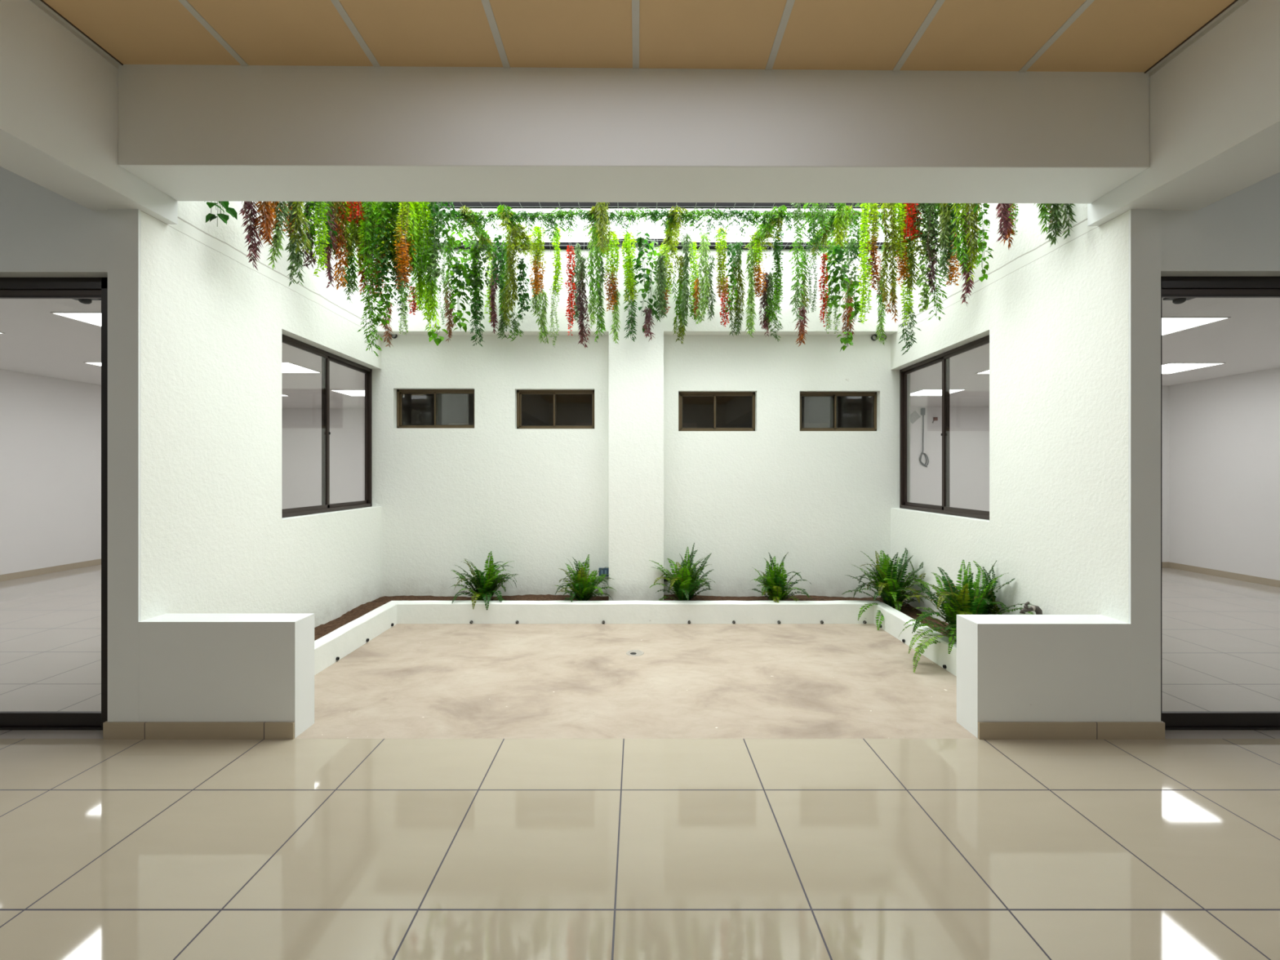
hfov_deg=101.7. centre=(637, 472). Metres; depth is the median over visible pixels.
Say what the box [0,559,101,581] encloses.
baseboard
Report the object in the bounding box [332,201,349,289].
vine
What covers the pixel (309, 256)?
vine
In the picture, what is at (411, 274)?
vine
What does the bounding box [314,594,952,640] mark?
soil
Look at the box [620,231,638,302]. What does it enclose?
vine
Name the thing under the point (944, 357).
window
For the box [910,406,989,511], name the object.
wall
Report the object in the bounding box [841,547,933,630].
fern
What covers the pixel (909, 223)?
vine
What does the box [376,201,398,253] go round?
vine
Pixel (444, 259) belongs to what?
vine
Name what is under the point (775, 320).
vine
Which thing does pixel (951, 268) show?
vine
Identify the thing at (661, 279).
vine
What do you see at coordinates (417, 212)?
vine
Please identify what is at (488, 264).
vine
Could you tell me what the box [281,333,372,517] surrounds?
window
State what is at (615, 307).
vine
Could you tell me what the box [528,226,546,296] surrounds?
vine
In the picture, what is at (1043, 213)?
vine
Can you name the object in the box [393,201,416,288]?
vine
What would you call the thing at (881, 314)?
vine
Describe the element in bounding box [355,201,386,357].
vine
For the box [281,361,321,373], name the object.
recessed light
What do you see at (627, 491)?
wall
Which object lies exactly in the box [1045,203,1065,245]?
vine
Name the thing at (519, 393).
window
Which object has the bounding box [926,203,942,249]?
vine
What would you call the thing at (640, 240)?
vine
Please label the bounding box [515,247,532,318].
vine
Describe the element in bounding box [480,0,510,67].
trim
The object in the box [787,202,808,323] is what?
vine
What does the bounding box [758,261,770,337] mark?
vine
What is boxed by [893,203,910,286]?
vine
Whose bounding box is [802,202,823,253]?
vine
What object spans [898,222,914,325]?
vine
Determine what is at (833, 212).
leaf garland
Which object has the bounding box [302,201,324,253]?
vine
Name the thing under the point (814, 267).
vine
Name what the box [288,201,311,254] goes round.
vine
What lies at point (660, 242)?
pergola
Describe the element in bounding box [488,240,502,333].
vine
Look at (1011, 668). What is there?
wall
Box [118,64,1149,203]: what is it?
beam
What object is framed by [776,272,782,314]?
vine
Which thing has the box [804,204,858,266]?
leaf garland
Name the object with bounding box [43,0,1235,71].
ceiling
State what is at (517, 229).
leaf garland
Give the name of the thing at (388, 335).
vine
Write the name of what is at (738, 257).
vine
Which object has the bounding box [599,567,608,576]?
box
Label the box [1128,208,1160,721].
pillar
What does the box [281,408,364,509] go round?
wall
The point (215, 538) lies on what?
wall
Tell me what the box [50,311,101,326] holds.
recessed light
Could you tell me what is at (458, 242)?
vine
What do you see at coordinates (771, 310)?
vine
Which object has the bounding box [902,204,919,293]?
vine
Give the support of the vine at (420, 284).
hanging from the wire mesh
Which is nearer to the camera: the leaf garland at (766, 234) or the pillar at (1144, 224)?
the pillar at (1144, 224)
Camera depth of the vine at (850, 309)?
4.79 m
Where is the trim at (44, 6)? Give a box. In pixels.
[29,0,123,68]
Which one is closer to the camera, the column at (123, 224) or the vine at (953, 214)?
the column at (123, 224)
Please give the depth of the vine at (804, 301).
4.58 m
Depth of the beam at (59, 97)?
2.24 m
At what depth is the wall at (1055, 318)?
3.17 m
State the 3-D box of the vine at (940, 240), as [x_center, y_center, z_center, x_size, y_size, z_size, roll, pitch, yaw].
[2.196,-1.820,3.724,0.143,0.578,0.123,0,0,-30]
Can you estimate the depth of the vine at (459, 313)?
4.46 m
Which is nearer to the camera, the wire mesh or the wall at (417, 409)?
the wire mesh
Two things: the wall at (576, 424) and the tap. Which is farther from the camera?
the wall at (576, 424)
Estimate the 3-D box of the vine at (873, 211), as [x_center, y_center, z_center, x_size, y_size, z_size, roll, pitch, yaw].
[1.740,-1.737,3.866,0.116,0.744,0.120,0,0,-39]
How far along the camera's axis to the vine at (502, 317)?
4.75 m
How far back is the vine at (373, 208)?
3.85 m
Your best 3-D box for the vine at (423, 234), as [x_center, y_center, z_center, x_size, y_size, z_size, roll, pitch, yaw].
[-1.836,-1.740,4.572,0.153,0.738,0.161,0,0,0]
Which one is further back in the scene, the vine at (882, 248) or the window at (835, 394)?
the window at (835, 394)
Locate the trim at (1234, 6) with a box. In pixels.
[1144,0,1248,76]
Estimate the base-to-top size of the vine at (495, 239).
0.497 m
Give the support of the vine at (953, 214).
hanging from the wire mesh
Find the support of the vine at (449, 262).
hanging from the wire mesh
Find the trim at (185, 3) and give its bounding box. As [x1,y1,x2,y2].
[177,0,248,66]
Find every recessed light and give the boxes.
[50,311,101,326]
[83,361,101,366]
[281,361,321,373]
[331,390,364,395]
[910,389,965,395]
[975,368,989,373]
[1161,316,1231,335]
[1161,362,1226,373]
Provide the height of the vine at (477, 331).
1.014 m
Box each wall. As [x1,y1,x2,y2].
[0,166,314,737]
[0,368,101,574]
[140,200,381,627]
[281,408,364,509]
[369,238,910,600]
[402,394,872,427]
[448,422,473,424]
[575,422,591,425]
[682,422,696,427]
[801,422,827,427]
[890,203,1128,623]
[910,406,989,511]
[956,172,1279,737]
[1161,367,1279,580]
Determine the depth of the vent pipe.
5.06 m
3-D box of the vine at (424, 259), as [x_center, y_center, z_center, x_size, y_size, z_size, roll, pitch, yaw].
[-1.548,-1.786,3.807,0.122,0.647,0.145,0,0,31]
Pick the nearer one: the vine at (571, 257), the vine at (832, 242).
the vine at (571, 257)
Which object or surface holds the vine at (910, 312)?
hanging from the wire mesh
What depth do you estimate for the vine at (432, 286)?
3.87 m
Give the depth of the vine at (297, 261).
3.28 m
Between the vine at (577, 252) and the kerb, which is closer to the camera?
the kerb
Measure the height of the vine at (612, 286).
0.720 m
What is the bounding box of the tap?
[1019,601,1042,614]
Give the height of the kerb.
0.195 m
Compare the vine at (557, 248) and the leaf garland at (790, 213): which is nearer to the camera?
the leaf garland at (790, 213)
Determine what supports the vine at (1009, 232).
hanging from the wire mesh
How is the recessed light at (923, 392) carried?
in the ceiling at (1248, 341)
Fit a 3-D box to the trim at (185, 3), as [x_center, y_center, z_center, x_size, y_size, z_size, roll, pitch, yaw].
[-1.846,-1.916,-0.775,0.031,0.006,6.450,0,0,0]
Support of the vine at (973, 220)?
hanging from the wire mesh
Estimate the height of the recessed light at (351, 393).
0.008 m
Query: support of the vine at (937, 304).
hanging from the wire mesh
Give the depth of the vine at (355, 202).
3.90 m
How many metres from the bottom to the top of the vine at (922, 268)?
0.944 m
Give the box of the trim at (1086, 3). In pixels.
[1018,0,1094,71]
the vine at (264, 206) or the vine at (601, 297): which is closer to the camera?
the vine at (264, 206)
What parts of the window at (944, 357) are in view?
sash, sash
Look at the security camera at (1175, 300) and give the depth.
2.85 m
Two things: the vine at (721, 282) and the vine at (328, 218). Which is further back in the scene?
the vine at (721, 282)
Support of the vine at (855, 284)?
hanging from the wire mesh
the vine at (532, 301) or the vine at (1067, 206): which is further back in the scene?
the vine at (532, 301)
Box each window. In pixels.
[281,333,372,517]
[396,389,474,428]
[516,390,594,428]
[678,391,755,431]
[800,391,876,431]
[899,334,989,519]
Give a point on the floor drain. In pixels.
(632, 652)
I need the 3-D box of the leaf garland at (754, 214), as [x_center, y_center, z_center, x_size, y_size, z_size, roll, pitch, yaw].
[0.755,-1.976,4.138,0.723,0.252,0.194,0,0,0]
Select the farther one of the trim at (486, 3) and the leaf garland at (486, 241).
the leaf garland at (486, 241)
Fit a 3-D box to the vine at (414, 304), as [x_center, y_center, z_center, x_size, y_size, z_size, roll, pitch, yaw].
[-1.988,-1.753,4.608,0.104,0.711,0.086,0,0,0]
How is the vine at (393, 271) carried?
hanging from the wire mesh
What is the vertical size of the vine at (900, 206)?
0.558 m
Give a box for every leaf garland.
[388,209,491,237]
[458,205,497,264]
[480,208,563,243]
[495,204,534,266]
[550,208,638,242]
[585,204,607,262]
[617,206,701,233]
[659,204,688,268]
[689,208,776,239]
[742,204,788,266]
[755,209,833,237]
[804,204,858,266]
[822,208,888,243]
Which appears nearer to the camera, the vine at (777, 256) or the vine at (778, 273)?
the vine at (777, 256)
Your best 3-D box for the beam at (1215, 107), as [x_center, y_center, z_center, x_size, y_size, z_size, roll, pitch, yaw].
[2.615,-1.746,-0.605,0.410,0.849,6.790,0,0,0]
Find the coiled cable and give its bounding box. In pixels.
[919,408,928,467]
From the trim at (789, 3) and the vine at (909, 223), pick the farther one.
the vine at (909, 223)
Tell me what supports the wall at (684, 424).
on the floor
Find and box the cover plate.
[910,410,920,423]
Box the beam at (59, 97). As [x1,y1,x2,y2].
[0,0,177,224]
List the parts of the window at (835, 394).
sash, sash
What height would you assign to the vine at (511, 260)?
0.748 m
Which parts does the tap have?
spout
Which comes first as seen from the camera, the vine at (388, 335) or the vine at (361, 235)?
the vine at (361, 235)
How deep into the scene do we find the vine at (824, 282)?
4.55 m
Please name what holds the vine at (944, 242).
hanging from the wire mesh
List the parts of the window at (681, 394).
sash, sash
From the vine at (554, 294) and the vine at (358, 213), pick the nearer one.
the vine at (358, 213)
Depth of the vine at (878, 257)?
4.51 m
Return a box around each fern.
[450,551,517,609]
[555,554,616,601]
[648,542,715,600]
[748,551,812,602]
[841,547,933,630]
[896,560,1034,672]
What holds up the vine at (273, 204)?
hanging from the wire mesh
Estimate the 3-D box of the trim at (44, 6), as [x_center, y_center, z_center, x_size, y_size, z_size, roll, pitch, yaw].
[-2.433,-1.911,-0.775,0.027,0.022,6.450,0,0,0]
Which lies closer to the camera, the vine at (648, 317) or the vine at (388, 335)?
the vine at (388, 335)
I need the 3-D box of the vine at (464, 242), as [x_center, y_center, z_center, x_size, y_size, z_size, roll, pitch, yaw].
[-1.525,-1.865,4.673,0.181,0.487,0.198,0,0,0]
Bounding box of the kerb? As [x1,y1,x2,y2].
[314,600,956,676]
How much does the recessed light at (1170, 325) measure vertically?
0.008 m
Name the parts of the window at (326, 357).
sash, sash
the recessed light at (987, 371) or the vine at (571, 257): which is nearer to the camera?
the vine at (571, 257)
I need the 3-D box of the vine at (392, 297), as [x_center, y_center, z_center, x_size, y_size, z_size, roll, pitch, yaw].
[-2.071,-1.734,4.528,0.165,0.750,0.140,0,0,20]
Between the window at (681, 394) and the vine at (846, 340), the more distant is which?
the window at (681, 394)
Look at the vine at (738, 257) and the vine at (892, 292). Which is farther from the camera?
the vine at (738, 257)
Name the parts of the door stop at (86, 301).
plate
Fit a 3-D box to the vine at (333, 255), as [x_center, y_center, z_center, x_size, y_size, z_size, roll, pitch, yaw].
[-2.229,-1.799,3.768,0.182,0.620,0.114,0,0,-25]
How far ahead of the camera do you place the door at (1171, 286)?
2.70 m
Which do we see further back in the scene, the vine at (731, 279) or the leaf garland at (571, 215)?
the vine at (731, 279)
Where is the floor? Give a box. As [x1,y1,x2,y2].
[0,564,1279,959]
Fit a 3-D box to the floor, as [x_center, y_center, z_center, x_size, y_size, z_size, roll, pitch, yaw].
[-0.175,1.380,3.200,15.450,0.100,14.400,0,0,0]
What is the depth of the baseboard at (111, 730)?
2.60 m
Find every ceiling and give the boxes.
[0,298,364,408]
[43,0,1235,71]
[910,297,1279,406]
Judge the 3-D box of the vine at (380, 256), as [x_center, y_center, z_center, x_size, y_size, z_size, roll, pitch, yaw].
[-1.991,-1.715,3.938,0.162,0.789,0.175,0,0,40]
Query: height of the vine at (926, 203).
0.570 m
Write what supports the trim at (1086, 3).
attached to the ceiling at (963, 35)
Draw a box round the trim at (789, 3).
[764,0,795,70]
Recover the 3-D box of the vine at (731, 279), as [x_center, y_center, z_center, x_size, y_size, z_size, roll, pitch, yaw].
[0.816,-1.755,4.601,0.125,0.707,0.129,0,0,23]
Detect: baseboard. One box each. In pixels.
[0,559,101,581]
[102,720,294,739]
[977,720,1164,739]
[1161,561,1279,587]
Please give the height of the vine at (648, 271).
0.829 m
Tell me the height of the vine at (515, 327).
0.896 m
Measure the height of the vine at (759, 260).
0.602 m
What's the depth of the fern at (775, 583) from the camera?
4.73 m
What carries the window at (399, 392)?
in the wall at (627, 491)
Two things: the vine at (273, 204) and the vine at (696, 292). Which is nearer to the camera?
the vine at (273, 204)
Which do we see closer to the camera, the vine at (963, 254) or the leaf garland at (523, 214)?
the vine at (963, 254)
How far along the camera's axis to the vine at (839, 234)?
3.86 m
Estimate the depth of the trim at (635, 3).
2.25 m
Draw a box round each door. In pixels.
[0,277,107,729]
[1160,276,1279,729]
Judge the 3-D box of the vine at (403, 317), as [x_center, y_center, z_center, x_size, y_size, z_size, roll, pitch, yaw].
[-1.983,-1.637,4.424,0.088,0.943,0.105,0,0,27]
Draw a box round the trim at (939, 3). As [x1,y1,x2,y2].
[892,0,945,71]
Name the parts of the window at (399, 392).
sash, sash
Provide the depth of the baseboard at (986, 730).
2.60 m
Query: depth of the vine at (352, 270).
3.92 m
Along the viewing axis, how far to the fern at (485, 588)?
4.75 m
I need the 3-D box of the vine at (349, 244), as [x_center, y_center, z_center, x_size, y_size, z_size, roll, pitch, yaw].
[-2.129,-1.835,3.804,0.181,0.548,0.138,0,0,0]
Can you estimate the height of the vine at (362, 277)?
0.799 m
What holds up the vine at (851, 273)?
hanging from the wire mesh
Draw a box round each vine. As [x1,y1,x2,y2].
[204,200,237,226]
[239,201,264,270]
[252,201,275,245]
[260,201,282,240]
[266,201,290,269]
[278,201,296,237]
[284,201,305,287]
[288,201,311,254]
[299,201,319,269]
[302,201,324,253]
[309,201,330,276]
[314,201,337,248]
[321,201,337,288]
[321,204,339,260]
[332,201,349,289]
[335,201,359,257]
[337,201,365,227]
[342,208,359,302]
[349,201,359,249]
[354,223,369,296]
[355,201,377,271]
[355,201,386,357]
[357,201,381,262]
[365,204,385,297]
[369,201,395,326]
[373,208,391,271]
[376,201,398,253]
[379,280,393,346]
[382,201,402,281]
[388,201,408,271]
[388,202,404,292]
[391,272,408,315]
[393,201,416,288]
[393,202,402,300]
[398,275,411,334]
[403,201,419,275]
[403,201,422,249]
[406,248,426,302]
[407,283,418,315]
[412,202,429,311]
[416,201,436,273]
[422,202,440,331]
[422,234,435,316]
[425,238,448,345]
[426,201,447,292]
[435,201,458,256]
[438,240,448,324]
[441,234,456,342]
[447,227,474,302]
[448,259,471,332]
[460,240,473,290]
[466,238,484,325]
[467,234,493,291]
[469,244,486,346]
[484,256,493,322]
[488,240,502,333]
[490,234,506,289]
[496,244,508,338]
[500,233,514,326]
[503,230,519,311]
[506,253,525,341]
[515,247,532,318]
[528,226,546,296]
[528,278,541,316]
[534,241,548,344]
[547,227,559,346]
[549,227,563,296]
[564,227,576,335]
[569,241,582,324]
[575,231,591,347]
[586,228,601,328]
[593,250,606,342]
[594,202,613,254]
[602,231,620,313]
[609,231,621,342]
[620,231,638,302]
[622,242,638,342]
[631,230,653,290]
[637,239,660,332]
[641,238,655,342]
[653,231,667,321]
[655,243,674,297]
[661,251,671,315]
[670,246,688,344]
[680,231,693,326]
[688,241,698,324]
[690,243,701,316]
[694,232,711,324]
[706,250,716,321]
[714,226,728,302]
[719,277,730,326]
[724,241,737,313]
[728,241,746,337]
[744,235,756,337]
[751,230,766,297]
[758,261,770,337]
[762,243,777,325]
[766,251,782,342]
[770,229,784,311]
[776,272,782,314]
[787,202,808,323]
[795,239,809,346]
[798,240,809,314]
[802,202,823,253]
[804,244,817,313]
[813,202,831,236]
[817,235,829,326]
[821,236,843,308]
[823,249,839,333]
[825,240,846,263]
[826,244,850,319]
[831,203,850,247]
[836,240,853,351]
[837,236,859,294]
[841,265,856,337]
[844,203,869,263]
[844,248,863,324]
[857,203,872,323]
[864,203,879,289]
[873,235,883,296]
[875,258,886,345]
[877,239,888,302]
[879,203,898,321]
[888,203,906,261]
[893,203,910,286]
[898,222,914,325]
[898,236,920,355]
[902,203,922,241]
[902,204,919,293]
[907,203,928,258]
[911,203,933,311]
[920,203,936,262]
[924,203,938,292]
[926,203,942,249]
[927,207,947,320]
[937,203,951,250]
[937,203,953,280]
[942,204,955,243]
[945,203,961,261]
[945,234,960,285]
[949,203,972,275]
[958,203,974,306]
[963,203,981,281]
[973,203,993,281]
[995,203,1013,241]
[1000,203,1017,249]
[1008,203,1018,235]
[1032,203,1053,235]
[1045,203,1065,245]
[1057,203,1076,239]
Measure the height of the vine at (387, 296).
1.045 m
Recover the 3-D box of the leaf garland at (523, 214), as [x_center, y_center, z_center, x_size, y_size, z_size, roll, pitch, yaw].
[-0.914,-1.964,4.146,0.667,0.253,0.227,0,0,0]
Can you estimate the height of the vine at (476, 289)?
0.840 m
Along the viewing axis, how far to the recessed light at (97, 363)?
5.98 m
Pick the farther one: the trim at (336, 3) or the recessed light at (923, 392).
the recessed light at (923, 392)
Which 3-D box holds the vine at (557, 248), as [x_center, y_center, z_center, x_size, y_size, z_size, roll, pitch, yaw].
[-0.690,-1.808,4.468,0.118,0.602,0.115,0,0,-41]
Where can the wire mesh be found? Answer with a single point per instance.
(656, 206)
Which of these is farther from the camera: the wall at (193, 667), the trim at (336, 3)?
the wall at (193, 667)
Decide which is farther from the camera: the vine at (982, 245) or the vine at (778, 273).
the vine at (778, 273)
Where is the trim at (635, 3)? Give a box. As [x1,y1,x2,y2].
[631,0,639,69]
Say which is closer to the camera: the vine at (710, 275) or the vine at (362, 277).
the vine at (362, 277)
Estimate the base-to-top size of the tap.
0.451 m
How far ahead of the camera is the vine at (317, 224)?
3.50 m
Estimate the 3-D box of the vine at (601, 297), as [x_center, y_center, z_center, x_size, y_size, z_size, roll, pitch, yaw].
[-0.325,-1.615,4.513,0.116,0.987,0.118,0,0,41]
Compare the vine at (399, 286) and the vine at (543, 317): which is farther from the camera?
the vine at (543, 317)
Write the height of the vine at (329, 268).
0.801 m
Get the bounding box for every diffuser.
[281,363,316,372]
[977,369,989,373]
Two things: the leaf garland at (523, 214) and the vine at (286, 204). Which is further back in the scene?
the leaf garland at (523, 214)
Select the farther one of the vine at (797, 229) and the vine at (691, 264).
the vine at (691, 264)
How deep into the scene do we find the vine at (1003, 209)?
3.02 m
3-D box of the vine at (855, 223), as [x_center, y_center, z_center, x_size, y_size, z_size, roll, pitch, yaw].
[1.673,-1.850,3.991,0.180,0.519,0.151,0,0,0]
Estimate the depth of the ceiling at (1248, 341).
5.27 m
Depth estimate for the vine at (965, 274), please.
3.42 m
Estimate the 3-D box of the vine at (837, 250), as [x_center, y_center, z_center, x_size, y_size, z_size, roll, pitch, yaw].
[1.734,-1.716,4.507,0.154,0.786,0.182,0,0,-43]
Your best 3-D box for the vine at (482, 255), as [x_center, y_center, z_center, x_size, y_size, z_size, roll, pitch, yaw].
[-1.373,-1.842,4.529,0.229,0.534,0.175,0,0,0]
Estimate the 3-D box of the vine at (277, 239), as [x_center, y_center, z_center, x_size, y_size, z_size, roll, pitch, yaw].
[-2.178,-1.671,3.161,0.127,0.876,0.104,0,0,-42]
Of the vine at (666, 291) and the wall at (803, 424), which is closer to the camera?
the vine at (666, 291)
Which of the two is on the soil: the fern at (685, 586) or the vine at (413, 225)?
the fern at (685, 586)
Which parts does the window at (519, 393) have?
sash, sash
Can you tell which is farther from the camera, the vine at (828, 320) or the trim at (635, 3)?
the vine at (828, 320)
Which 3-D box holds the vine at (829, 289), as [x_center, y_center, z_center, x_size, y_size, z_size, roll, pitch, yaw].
[1.724,-1.778,4.637,0.226,0.662,0.188,0,0,-40]
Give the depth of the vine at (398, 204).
3.83 m
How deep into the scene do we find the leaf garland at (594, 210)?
4.25 m
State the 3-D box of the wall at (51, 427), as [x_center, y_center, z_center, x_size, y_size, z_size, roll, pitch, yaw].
[-7.900,-0.070,6.510,0.200,2.800,7.780,0,0,0]
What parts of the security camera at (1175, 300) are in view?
plate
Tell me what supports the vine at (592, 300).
hanging from the wire mesh
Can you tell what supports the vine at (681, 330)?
hanging from the wire mesh
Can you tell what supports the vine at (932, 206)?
hanging from the wire mesh
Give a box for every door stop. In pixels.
[72,298,101,304]
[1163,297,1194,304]
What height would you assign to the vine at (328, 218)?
0.535 m
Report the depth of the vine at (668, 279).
4.75 m
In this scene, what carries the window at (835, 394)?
in the wall at (627, 491)
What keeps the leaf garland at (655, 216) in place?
hanging from the wire mesh
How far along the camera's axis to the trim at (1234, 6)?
2.23 m
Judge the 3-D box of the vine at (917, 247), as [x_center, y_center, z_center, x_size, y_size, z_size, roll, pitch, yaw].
[2.057,-1.831,3.795,0.178,0.557,0.167,0,0,0]
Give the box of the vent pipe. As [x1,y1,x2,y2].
[871,334,878,341]
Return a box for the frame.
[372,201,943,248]
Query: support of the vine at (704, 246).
hanging from the wire mesh
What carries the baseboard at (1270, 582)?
attached to the wall at (1220, 436)
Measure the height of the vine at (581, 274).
1.024 m
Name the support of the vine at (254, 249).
hanging from the wire mesh
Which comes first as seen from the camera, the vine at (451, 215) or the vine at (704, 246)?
the vine at (451, 215)
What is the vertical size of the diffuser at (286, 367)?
0.002 m
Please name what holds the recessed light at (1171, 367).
in the ceiling at (1248, 341)
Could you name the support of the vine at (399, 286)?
hanging from the wire mesh
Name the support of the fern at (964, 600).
on the soil
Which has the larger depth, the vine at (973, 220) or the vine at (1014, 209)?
the vine at (973, 220)
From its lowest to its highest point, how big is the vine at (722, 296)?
0.809 m
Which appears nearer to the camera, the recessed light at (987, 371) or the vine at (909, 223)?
the vine at (909, 223)
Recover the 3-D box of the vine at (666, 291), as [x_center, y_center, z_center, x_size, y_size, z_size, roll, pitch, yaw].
[0.243,-1.744,4.581,0.117,0.729,0.093,0,0,-17]
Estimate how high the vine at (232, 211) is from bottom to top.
0.758 m
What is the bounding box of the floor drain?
[626,649,644,656]
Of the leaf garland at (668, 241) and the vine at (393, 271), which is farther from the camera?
the leaf garland at (668, 241)
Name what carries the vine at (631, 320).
hanging from the wire mesh
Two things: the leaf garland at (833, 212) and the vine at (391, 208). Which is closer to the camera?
the vine at (391, 208)
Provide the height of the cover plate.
0.241 m
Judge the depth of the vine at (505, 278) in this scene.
4.54 m
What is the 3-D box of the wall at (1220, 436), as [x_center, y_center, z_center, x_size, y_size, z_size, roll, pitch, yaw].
[7.250,-0.070,6.160,0.800,2.800,7.080,0,0,0]
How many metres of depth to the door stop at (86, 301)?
2.86 m
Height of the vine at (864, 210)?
1.025 m
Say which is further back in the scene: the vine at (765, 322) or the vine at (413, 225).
the vine at (765, 322)
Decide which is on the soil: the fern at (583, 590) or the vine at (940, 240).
the fern at (583, 590)
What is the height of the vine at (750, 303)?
0.947 m
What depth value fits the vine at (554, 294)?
4.46 m
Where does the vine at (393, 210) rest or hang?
hanging from the wire mesh
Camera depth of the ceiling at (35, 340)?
5.58 m
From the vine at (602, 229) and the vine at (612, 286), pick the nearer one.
the vine at (602, 229)
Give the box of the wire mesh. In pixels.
[343,202,940,250]
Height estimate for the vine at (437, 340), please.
1.000 m
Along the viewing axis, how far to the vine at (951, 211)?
3.59 m
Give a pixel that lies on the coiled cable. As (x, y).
(922, 410)
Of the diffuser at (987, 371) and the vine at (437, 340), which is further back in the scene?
the diffuser at (987, 371)
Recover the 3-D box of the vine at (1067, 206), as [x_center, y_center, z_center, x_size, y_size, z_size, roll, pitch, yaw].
[2.357,-1.693,2.864,0.106,0.832,0.106,0,0,33]
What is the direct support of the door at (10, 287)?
in the wall at (193, 667)
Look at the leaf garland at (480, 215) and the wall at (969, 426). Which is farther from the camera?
the wall at (969, 426)
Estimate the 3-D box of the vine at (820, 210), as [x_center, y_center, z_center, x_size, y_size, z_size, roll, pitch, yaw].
[1.382,-1.940,3.898,0.145,0.338,0.126,0,0,41]
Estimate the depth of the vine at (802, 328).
4.55 m
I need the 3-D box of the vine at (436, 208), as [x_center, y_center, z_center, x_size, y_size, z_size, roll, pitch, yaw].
[-1.450,-1.710,3.771,0.161,0.797,0.141,0,0,45]
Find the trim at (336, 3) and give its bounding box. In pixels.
[330,0,380,66]
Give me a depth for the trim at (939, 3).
2.24 m
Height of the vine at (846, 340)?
1.063 m
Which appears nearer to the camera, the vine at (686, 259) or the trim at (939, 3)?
the trim at (939, 3)

